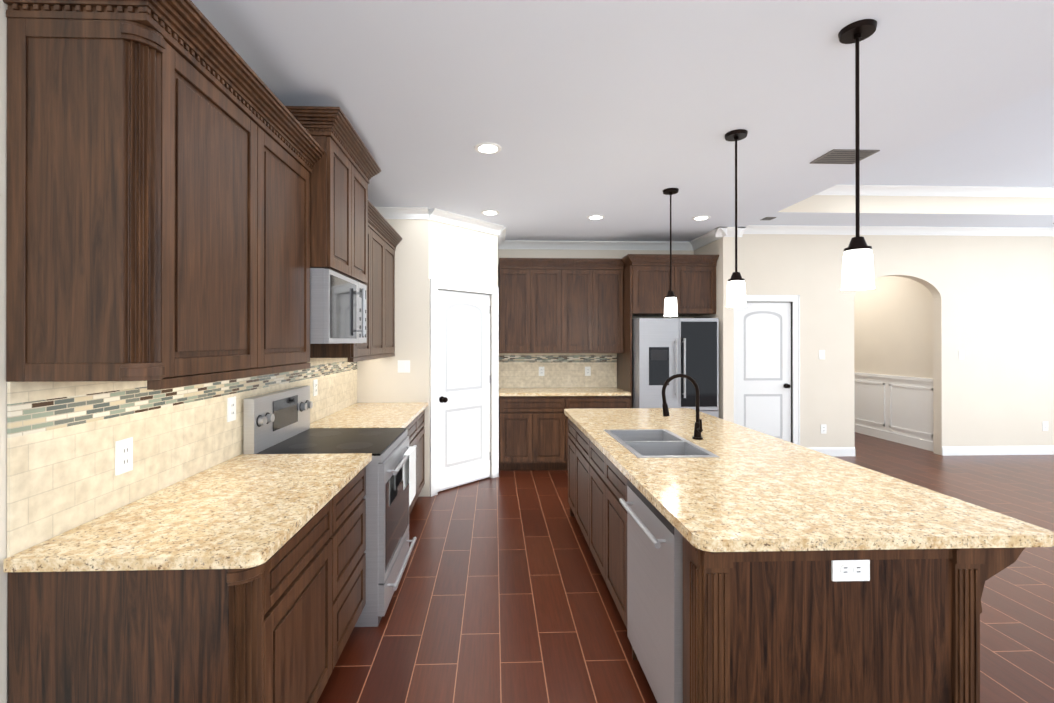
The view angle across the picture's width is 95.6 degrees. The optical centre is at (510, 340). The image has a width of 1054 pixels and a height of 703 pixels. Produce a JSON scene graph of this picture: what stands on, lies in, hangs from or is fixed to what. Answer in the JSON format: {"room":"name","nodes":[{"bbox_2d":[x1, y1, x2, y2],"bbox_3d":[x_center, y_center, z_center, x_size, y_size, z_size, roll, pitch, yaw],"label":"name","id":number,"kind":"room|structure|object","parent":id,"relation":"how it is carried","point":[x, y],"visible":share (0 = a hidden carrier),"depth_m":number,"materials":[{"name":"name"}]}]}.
{"room":"kitchen","nodes":[
{"label":"kitchen","id":0,"kind":"room"},
{"bbox_2d":[0,0,356,702],"bbox_3d":[-1.454,0.063,1.662,0.131,2.900,9.140,0,0,-2],"label":"wall","id":1,"kind":"structure","parent":0,"point":[62,437],"depth_m":1.59,"materials":[{"name":"tile"}]},
{"bbox_2d":[115,437,132,475],"bbox_3d":[-1.385,0.413,1.714,0.009,0.120,0.075,0,0,-2],"label":"outlet","id":2,"kind":"object","parent":1,"relation":"attached to","point":[123,455],"visible":1,"depth_m":1.71,"materials":[{"name":"white plastic"}]},
{"bbox_2d":[6,4,270,387],"bbox_3d":[-1.211,-0.397,1.664,0.370,1.020,0.685,0,0,-2],"label":"upper cabinet","id":3,"kind":"object","parent":1,"relation":"attached to","point":[188,203],"depth_m":1.33,"materials":[{"name":"brown wood"}]},
{"bbox_2d":[227,396,235,421],"bbox_3d":[-1.408,0.345,2.414,0.009,0.120,0.075,0,0,-2],"label":"outlet","id":4,"kind":"object","parent":1,"relation":"attached to","point":[231,408],"visible":1,"depth_m":2.41,"materials":[{"name":"white plastic"}]},
{"bbox_2d":[271,128,314,371],"bbox_3d":[-1.229,-0.396,2.203,0.370,1.020,0.623,0,0,-2],"label":"upper cabinet","id":5,"kind":"object","parent":1,"relation":"attached to","point":[291,347],"depth_m":2.27,"materials":[{"name":"brown wood"}]},
{"bbox_2d":[313,379,317,395],"bbox_3d":[-1.446,0.347,3.543,0.009,0.120,0.075,0,0,-2],"label":"outlet","id":6,"kind":"object","parent":1,"relation":"attached to","point":[315,387],"visible":1,"depth_m":3.54,"materials":[{"name":"white plastic"}]},
{"bbox_2d":[275,128,358,279],"bbox_3d":[-1.197,-0.747,2.737,0.470,0.715,0.437,0,0,-2],"label":"upper cabinet","id":7,"kind":"object","parent":1,"relation":"attached to","point":[334,172],"depth_m":2.55,"materials":[{"name":"brown wood"}]},
{"bbox_2d":[310,268,366,343],"bbox_3d":[-1.170,-0.184,2.898,0.491,0.400,0.756,0,0,-2],"label":"microwave","id":8,"kind":"object","parent":7,"relation":"attached to","point":[338,307],"visible":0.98,"depth_m":2.65,"materials":[{"name":"silver metal"}]},
{"bbox_2d":[315,224,374,359],"bbox_3d":[-1.274,-0.393,3.535,0.370,1.020,0.515,0,0,-2],"label":"upper cabinet","id":9,"kind":"object","parent":1,"relation":"attached to","point":[352,351],"depth_m":3.66,"materials":[{"name":"brown wood"}]},
{"bbox_2d":[357,168,370,287],"bbox_3d":[-1.208,-0.746,3.060,0.470,0.715,0.438,0,0,-2],"label":"upper cabinet","id":10,"kind":"object","parent":1,"relation":"attached to","point":[364,204],"depth_m":3.23,"materials":[{"name":"brown wood"}]},
{"bbox_2d":[375,228,386,355],"bbox_3d":[-1.288,-0.392,3.962,0.370,1.020,0.569,0,0,-2],"label":"door","id":11,"kind":"structure","parent":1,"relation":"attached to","point":[380,240],"depth_m":4.08,"materials":[{"name":"brown wood"}]},
{"bbox_2d":[387,240,394,355],"bbox_3d":[-1.303,-0.391,4.390,0.370,1.020,0.515,0,0,-2],"label":"door","id":12,"kind":"structure","parent":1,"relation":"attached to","point":[390,247],"depth_m":4.47,"materials":[{"name":"brown wood"}]},
{"bbox_2d":[357,219,428,496],"bbox_3d":[-1.151,0.120,4.704,0.700,2.800,0.100,0,0,-2],"label":"wall","id":13,"kind":"structure","parent":0,"point":[381,380],"depth_m":4.66,"materials":[{"name":"beige paint"}]},
{"bbox_2d":[398,360,409,372],"bbox_3d":[-1.040,0.250,4.651,0.120,0.120,0.012,0,0,-2],"label":"light switch","id":14,"kind":"object","parent":13,"relation":"attached to","point":[403,366],"visible":1,"depth_m":4.65,"materials":[{"name":"white plastic"}]},
{"bbox_2d":[427,209,430,219],"bbox_3d":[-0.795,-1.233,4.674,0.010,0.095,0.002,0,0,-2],"label":"crown molding","id":15,"kind":"structure","parent":13,"relation":"attached to","point":[428,211],"depth_m":4.65,"materials":[{"name":"white wood"}]},
{"bbox_2d":[429,220,497,495],"bbox_3d":[-0.508,0.121,5.051,0.100,2.800,0.962,0,0,43],"label":"wall","id":16,"kind":"structure","parent":0,"point":[461,254],"depth_m":4.98,"materials":[{"name":"beige paint"}]},
{"bbox_2d":[438,290,489,491],"bbox_3d":[-0.497,0.499,5.035,0.564,2.019,0.577,0,0,-2],"label":"pantry door","id":17,"kind":"structure","parent":16,"relation":"in","point":[463,387],"depth_m":5.02,"materials":[{"name":"white wood"}]},
{"bbox_2d":[430,279,498,496],"bbox_3d":[-0.467,0.458,5.012,0.692,2.125,0.690,0,0,-2],"label":"door frame","id":18,"kind":"structure","parent":16,"relation":"attached to","point":[436,285],"depth_m":4.87,"materials":[{"name":"white wood"}]},
{"bbox_2d":[495,225,506,248],"bbox_3d":[-0.105,-1.230,5.679,0.095,0.095,0.747,0,0,-2],"label":"crown molding","id":19,"kind":"structure","parent":16,"relation":"attached to","point":[500,230],"depth_m":5.60,"materials":[{"name":"white wood"}]},
{"bbox_2d":[191,0,1053,241],"bbox_3d":[0.617,-1.607,1.676,4.270,0.640,9.020,0,0,-2],"label":"ceiling","id":20,"kind":"structure","parent":0,"point":[620,115],"depth_m":2.44,"materials":[{"name":"paint"}]},
{"bbox_2d":[474,142,501,153],"bbox_3d":[-0.149,-1.279,3.180,0.184,0.007,0.184,0,0,-2],"label":"recessed light","id":21,"kind":"object","parent":20,"relation":"in","point":[488,148],"visible":1,"depth_m":3.17,"materials":[{"name":"white"}]},
{"bbox_2d":[481,210,498,214],"bbox_3d":[-0.203,-1.276,4.759,0.184,0.007,0.184,0,0,-2],"label":"recessed light","id":22,"kind":"object","parent":20,"relation":"in","point":[489,212],"visible":0.92,"depth_m":4.74,"materials":[{"name":"white"}]},
{"bbox_2d":[587,215,604,219],"bbox_3d":[0.882,-1.275,4.936,0.184,0.007,0.184,0,0,-2],"label":"recessed light","id":23,"kind":"object","parent":20,"relation":"in","point":[594,217],"visible":1,"depth_m":4.93,"materials":[{"name":"white"}]},
{"bbox_2d":[663,188,678,316],"bbox_3d":[1.362,-0.745,4.060,0.132,1.072,0.132,0,0,-2],"label":"pendant light","id":24,"kind":"object","parent":20,"relation":"hanging from","point":[670,305],"visible":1,"depth_m":4.04,"materials":[{"name":"white glass"}]},
{"bbox_2d":[692,215,710,219],"bbox_3d":[1.982,-1.275,4.963,0.184,0.007,0.184,0,0,-2],"label":"recessed light","id":25,"kind":"object","parent":20,"relation":"in","point":[703,217],"visible":0.98,"depth_m":4.93,"materials":[{"name":"white"}]},
{"bbox_2d":[725,129,747,306],"bbox_3d":[1.399,-0.748,2.961,0.132,1.072,0.132,0,0,-2],"label":"pendant light","id":26,"kind":"object","parent":20,"relation":"hanging from","point":[736,292],"visible":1,"depth_m":2.94,"materials":[{"name":"white glass"}]},
{"bbox_2d":[810,149,879,163],"bbox_3d":[2.317,-1.278,3.323,0.320,0.009,0.240,0,0,-2],"label":"ceiling vent","id":27,"kind":"object","parent":20,"relation":"in","point":[840,156],"visible":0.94,"depth_m":3.31,"materials":[{"name":"black plastic"}]},
{"bbox_2d":[838,19,876,289],"bbox_3d":[1.432,-0.750,1.972,0.132,1.072,0.132,0,0,-2],"label":"pendant light","id":28,"kind":"object","parent":20,"relation":"hanging from","point":[857,269],"visible":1,"depth_m":1.96,"materials":[{"name":"white glass"}]},
{"bbox_2d":[317,432,1053,702],"bbox_3d":[3.485,1.568,3.706,10.500,0.100,12.900,0,0,-2],"label":"floor","id":29,"kind":"structure","parent":0,"point":[501,594],"depth_m":2.73,"materials":[{"name":"brown tile"}]},
{"bbox_2d":[7,494,338,702],"bbox_3d":[-1.066,1.073,1.660,0.660,0.880,0.674,0,0,-2],"label":"base cabinet","id":30,"kind":"object","parent":29,"relation":"on","point":[240,578],"depth_m":1.33,"materials":[{"name":"brown wood"}]},
{"bbox_2d":[3,454,370,573],"bbox_3d":[-1.054,0.612,1.910,0.683,0.036,1.212,0,0,-2],"label":"countertop","id":31,"kind":"structure","parent":30,"relation":"on","point":[238,513],"depth_m":1.56,"materials":[{"name":"beige stone"}]},
{"bbox_2d":[243,386,416,626],"bbox_3d":[-1.017,0.911,2.901,0.797,1.210,0.760,0,0,-2],"label":"range","id":32,"kind":"object","parent":29,"relation":"on","point":[277,422],"visible":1,"depth_m":2.70,"materials":[{"name":"silver metal"}]},
{"bbox_2d":[339,470,365,656],"bbox_3d":[-1.085,1.074,2.226,0.660,0.880,0.577,0,0,-2],"label":"base cabinet","id":33,"kind":"object","parent":29,"relation":"on","point":[352,505],"depth_m":2.29,"materials":[{"name":"brown wood"}]},
{"bbox_2d":[343,426,410,514],"bbox_3d":[-1.129,1.077,3.538,0.660,0.880,0.516,0,0,-2],"label":"base cabinet","id":34,"kind":"object","parent":29,"relation":"on","point":[408,427],"depth_m":3.82,"materials":[{"name":"brown wood"}]},
{"bbox_2d":[411,418,418,510],"bbox_3d":[-1.143,1.078,3.964,0.660,0.880,0.574,0,0,-2],"label":"base cabinet","id":35,"kind":"object","parent":29,"relation":"on","point":[414,425],"depth_m":4.16,"materials":[{"name":"brown wood"}]},
{"bbox_2d":[419,410,424,493],"bbox_3d":[-1.158,1.079,4.391,0.660,0.880,0.515,0,0,-2],"label":"base cabinet","id":36,"kind":"object","parent":29,"relation":"on","point":[421,416],"depth_m":4.48,"materials":[{"name":"brown wood"}]},
{"bbox_2d":[310,402,426,427],"bbox_3d":[-1.123,0.616,3.966,0.683,0.036,1.369,0,0,-2],"label":"countertop","id":37,"kind":"structure","parent":36,"relation":"on","point":[377,414],"depth_m":3.78,"materials":[{"name":"beige stone"}]},
{"bbox_2d":[499,395,570,470],"bbox_3d":[0.272,1.083,5.848,0.823,0.880,0.635,0,0,-2],"label":"base cabinet","id":38,"kind":"object","parent":29,"relation":"on","point":[533,428],"depth_m":5.54,"materials":[{"name":"brown wood"}]},
{"bbox_2d":[499,387,630,394],"bbox_3d":[0.621,0.621,5.846,1.536,0.036,0.647,0,0,-2],"label":"countertop","id":39,"kind":"structure","parent":38,"relation":"on","point":[560,390],"depth_m":5.67,"materials":[{"name":"beige stone"}]},
{"bbox_2d":[571,395,630,408],"bbox_3d":[0.977,1.083,5.871,0.823,0.880,0.635,0,0,-2],"label":"base cabinet","id":40,"kind":"object","parent":29,"relation":"on","point":[577,401],"depth_m":5.56,"materials":[{"name":"brown wood"}]},
{"bbox_2d":[617,254,718,407],"bbox_3d":[1.874,0.263,5.869,1.066,2.520,0.709,0,0,-2],"label":"surround","id":41,"kind":"object","parent":29,"relation":"on","point":[646,283],"visible":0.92,"depth_m":5.59,"materials":[{"name":"brown wood"}]},
{"bbox_2d":[632,318,718,417],"bbox_3d":[1.895,0.632,5.763,0.910,1.780,0.847,0,0,-2],"label":"fridge","id":42,"kind":"object","parent":29,"relation":"on","point":[664,350],"visible":0.58,"depth_m":5.40,"materials":[{"name":"silver metal"}]},
{"bbox_2d":[567,416,1024,702],"bbox_3d":[1.080,1.076,2.833,1.086,0.880,2.686,0,0,-2],"label":"kitchen island","id":43,"kind":"object","parent":29,"relation":"on","point":[811,576],"depth_m":1.52,"materials":[{"name":"brown wood"}]},
{"bbox_2d":[619,479,682,702],"bbox_3d":[0.826,1.080,1.977,0.631,0.868,0.592,0,0,-2],"label":"dishwasher","id":44,"kind":"object","parent":43,"relation":"in","point":[655,586],"visible":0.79,"depth_m":1.86,"materials":[{"name":"silver metal"}]},
{"bbox_2d":[564,408,1053,551],"bbox_3d":[1.078,0.614,2.837,1.130,0.036,2.800,0,0,-2],"label":"island countertop","id":45,"kind":"structure","parent":43,"relation":"on","point":[763,492],"depth_m":1.79,"materials":[{"name":"beige stone"}]},
{"bbox_2d":[604,429,719,457],"bbox_3d":[0.844,0.695,2.809,0.420,0.206,0.760,0,0,-2],"label":"sink","id":46,"kind":"object","parent":45,"relation":"in","point":[651,443],"visible":0.44,"depth_m":2.80,"materials":[{"name":"metal"}]},
{"bbox_2d":[662,374,702,439],"bbox_3d":[1.041,0.398,2.871,0.250,0.395,0.111,0,0,-2],"label":"faucet","id":47,"kind":"object","parent":45,"relation":"on","point":[698,429],"visible":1,"depth_m":2.89,"materials":[{"name":"black metal"}]},
{"bbox_2d":[694,237,733,422],"bbox_3d":[2.472,0.123,5.847,0.120,2.800,0.800,0,0,-2],"label":"wall","id":48,"kind":"structure","parent":0,"point":[723,248],"depth_m":5.45,"materials":[{"name":"beige paint"}]},
{"bbox_2d":[687,227,730,248],"bbox_3d":[2.373,-1.230,5.744,0.105,0.095,0.785,0,0,-2],"label":"crown molding","id":49,"kind":"structure","parent":48,"relation":"attached to","point":[717,233],"depth_m":5.67,"materials":[{"name":"white wood"}]},
{"bbox_2d":[731,226,746,236],"bbox_3d":[2.573,-1.230,5.750,0.115,0.095,0.785,0,0,-2],"label":"crown molding","id":50,"kind":"structure","parent":48,"relation":"attached to","point":[740,230],"depth_m":5.40,"materials":[{"name":"white wood"}]},
{"bbox_2d":[498,234,1053,454],"bbox_3d":[3.486,-0.186,6.337,10.320,3.420,0.131,0,0,-2],"label":"wall","id":51,"kind":"structure","parent":0,"point":[993,307],"depth_m":6.36,"materials":[{"name":"beige paint"}]},
{"bbox_2d":[499,266,534,352],"bbox_3d":[0.076,-0.387,5.991,0.440,1.020,0.347,0,0,-2],"label":"door","id":52,"kind":"structure","parent":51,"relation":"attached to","point":[516,283],"depth_m":5.82,"materials":[{"name":"brown wood"}]},
{"bbox_2d":[539,367,543,375],"bbox_3d":[0.401,0.393,6.161,0.075,0.120,0.009,0,0,-2],"label":"outlet","id":53,"kind":"object","parent":51,"relation":"attached to","point":[541,371],"visible":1,"depth_m":6.16,"materials":[{"name":"white plastic"}]},
{"bbox_2d":[535,266,566,352],"bbox_3d":[0.429,-0.387,6.003,0.495,1.020,0.347,0,0,-2],"label":"door","id":54,"kind":"structure","parent":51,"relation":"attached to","point":[560,305],"depth_m":5.83,"materials":[{"name":"brown wood"}]},
{"bbox_2d":[567,266,598,352],"bbox_3d":[0.810,-0.387,6.016,0.495,1.020,0.347,0,0,-2],"label":"door","id":55,"kind":"structure","parent":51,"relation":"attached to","point":[582,281],"depth_m":5.85,"materials":[{"name":"brown wood"}]},
{"bbox_2d":[585,367,590,375],"bbox_3d":[1.000,0.393,6.181,0.075,0.120,0.009,0,0,-2],"label":"outlet","id":56,"kind":"object","parent":51,"relation":"attached to","point":[587,371],"visible":1,"depth_m":6.18,"materials":[{"name":"white plastic"}]},
{"bbox_2d":[599,266,623,352],"bbox_3d":[1.163,-0.387,6.028,0.440,1.020,0.347,0,0,-2],"label":"door","id":57,"kind":"structure","parent":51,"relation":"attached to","point":[610,277],"depth_m":5.86,"materials":[{"name":"brown wood"}]},
{"bbox_2d":[736,302,790,441],"bbox_3d":[3.327,0.502,6.273,0.752,2.019,0.124,0,0,-2],"label":"door","id":58,"kind":"structure","parent":51,"relation":"in","point":[763,367],"depth_m":6.30,"materials":[{"name":"white wood"}]},
{"bbox_2d":[734,295,799,444],"bbox_3d":[3.327,0.461,6.314,0.940,2.125,0.124,0,0,-2],"label":"door frame","id":59,"kind":"structure","parent":51,"relation":"attached to","point":[795,299],"depth_m":6.27,"materials":[{"name":"white wood"}]},
{"bbox_2d":[495,224,1053,249],"bbox_3d":[4.239,-1.339,6.263,8.820,0.315,0.095,0,0,-2],"label":"crown molding","id":60,"kind":"structure","parent":51,"relation":"attached to","point":[751,229],"depth_m":6.25,"materials":[{"name":"white wood"}]},
{"bbox_2d":[819,350,824,358],"bbox_3d":[4.108,0.184,6.296,0.075,0.120,0.012,0,0,-2],"label":"light switch","id":61,"kind":"object","parent":51,"relation":"attached to","point":[821,354],"visible":1,"depth_m":6.29,"materials":[{"name":"white plastic"}]},
{"bbox_2d":[821,424,826,433],"bbox_3d":[4.128,1.164,6.295,0.075,0.120,0.009,0,0,-2],"label":"electrical outlet","id":62,"kind":"object","parent":51,"relation":"attached to","point":[823,428],"visible":1,"depth_m":6.29,"materials":[{"name":"white plastic"}]},
{"bbox_2d":[806,447,854,455],"bbox_3d":[4.168,1.465,6.294,0.760,0.118,0.014,0,0,-2],"label":"baseboard","id":63,"kind":"structure","parent":51,"relation":"attached to","point":[832,451],"depth_m":6.29,"materials":[{"name":"white wood"}]},
{"bbox_2d":[815,185,1053,197],"bbox_3d":[5.347,-1.750,5.600,4.850,0.095,0.095,0,0,-2],"label":"crown molding","id":64,"kind":"structure","parent":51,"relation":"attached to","point":[865,190],"depth_m":5.59,"materials":[{"name":"white wood"}]},
{"bbox_2d":[942,446,1053,455],"bbox_3d":[7.191,1.465,6.396,2.910,0.118,0.014,0,0,-2],"label":"baseboard","id":65,"kind":"structure","parent":51,"relation":"attached to","point":[970,450],"depth_m":6.37,"materials":[{"name":"white wood"}]},
{"bbox_2d":[1042,422,1047,430],"bbox_3d":[7.166,1.144,6.398,0.075,0.120,0.009,0,0,-2],"label":"electrical outlet","id":66,"kind":"object","parent":51,"relation":"attached to","point":[1044,426],"visible":1,"depth_m":6.40,"materials":[{"name":"white plastic"}]},
{"bbox_2d":[854,276,932,378],"bbox_3d":[5.851,0.018,8.012,0.120,3.020,3.060,0,0,-2],"label":"wall","id":67,"kind":"structure","parent":0,"point":[893,325],"depth_m":7.24,"materials":[{"name":"beige paint"}]},
{"bbox_2d":[854,372,932,450],"bbox_3d":[5.776,1.028,8.007,0.030,1.000,3.060,0,0,-2],"label":"wainscoting","id":68,"kind":"structure","parent":67,"relation":"attached to","point":[897,409],"depth_m":7.21,"materials":[{"name":"white wood"}]},
{"bbox_2d":[750,85,1053,227],"bbox_3d":[5.774,-1.716,1.850,6.050,0.420,9.020,0,0,-2],"label":"ceiling","id":69,"kind":"structure","parent":0,"point":[1011,145],"depth_m":5.29,"materials":[{"name":"paint"}]},
{"bbox_2d":[761,217,775,219],"bbox_3d":[3.113,-1.492,5.837,0.200,0.009,0.130,0,0,-2],"label":"ceiling vent","id":70,"kind":"object","parent":69,"relation":"in","point":[768,218],"visible":0.62,"depth_m":5.81,"materials":[{"name":"black plastic"}]}
]}

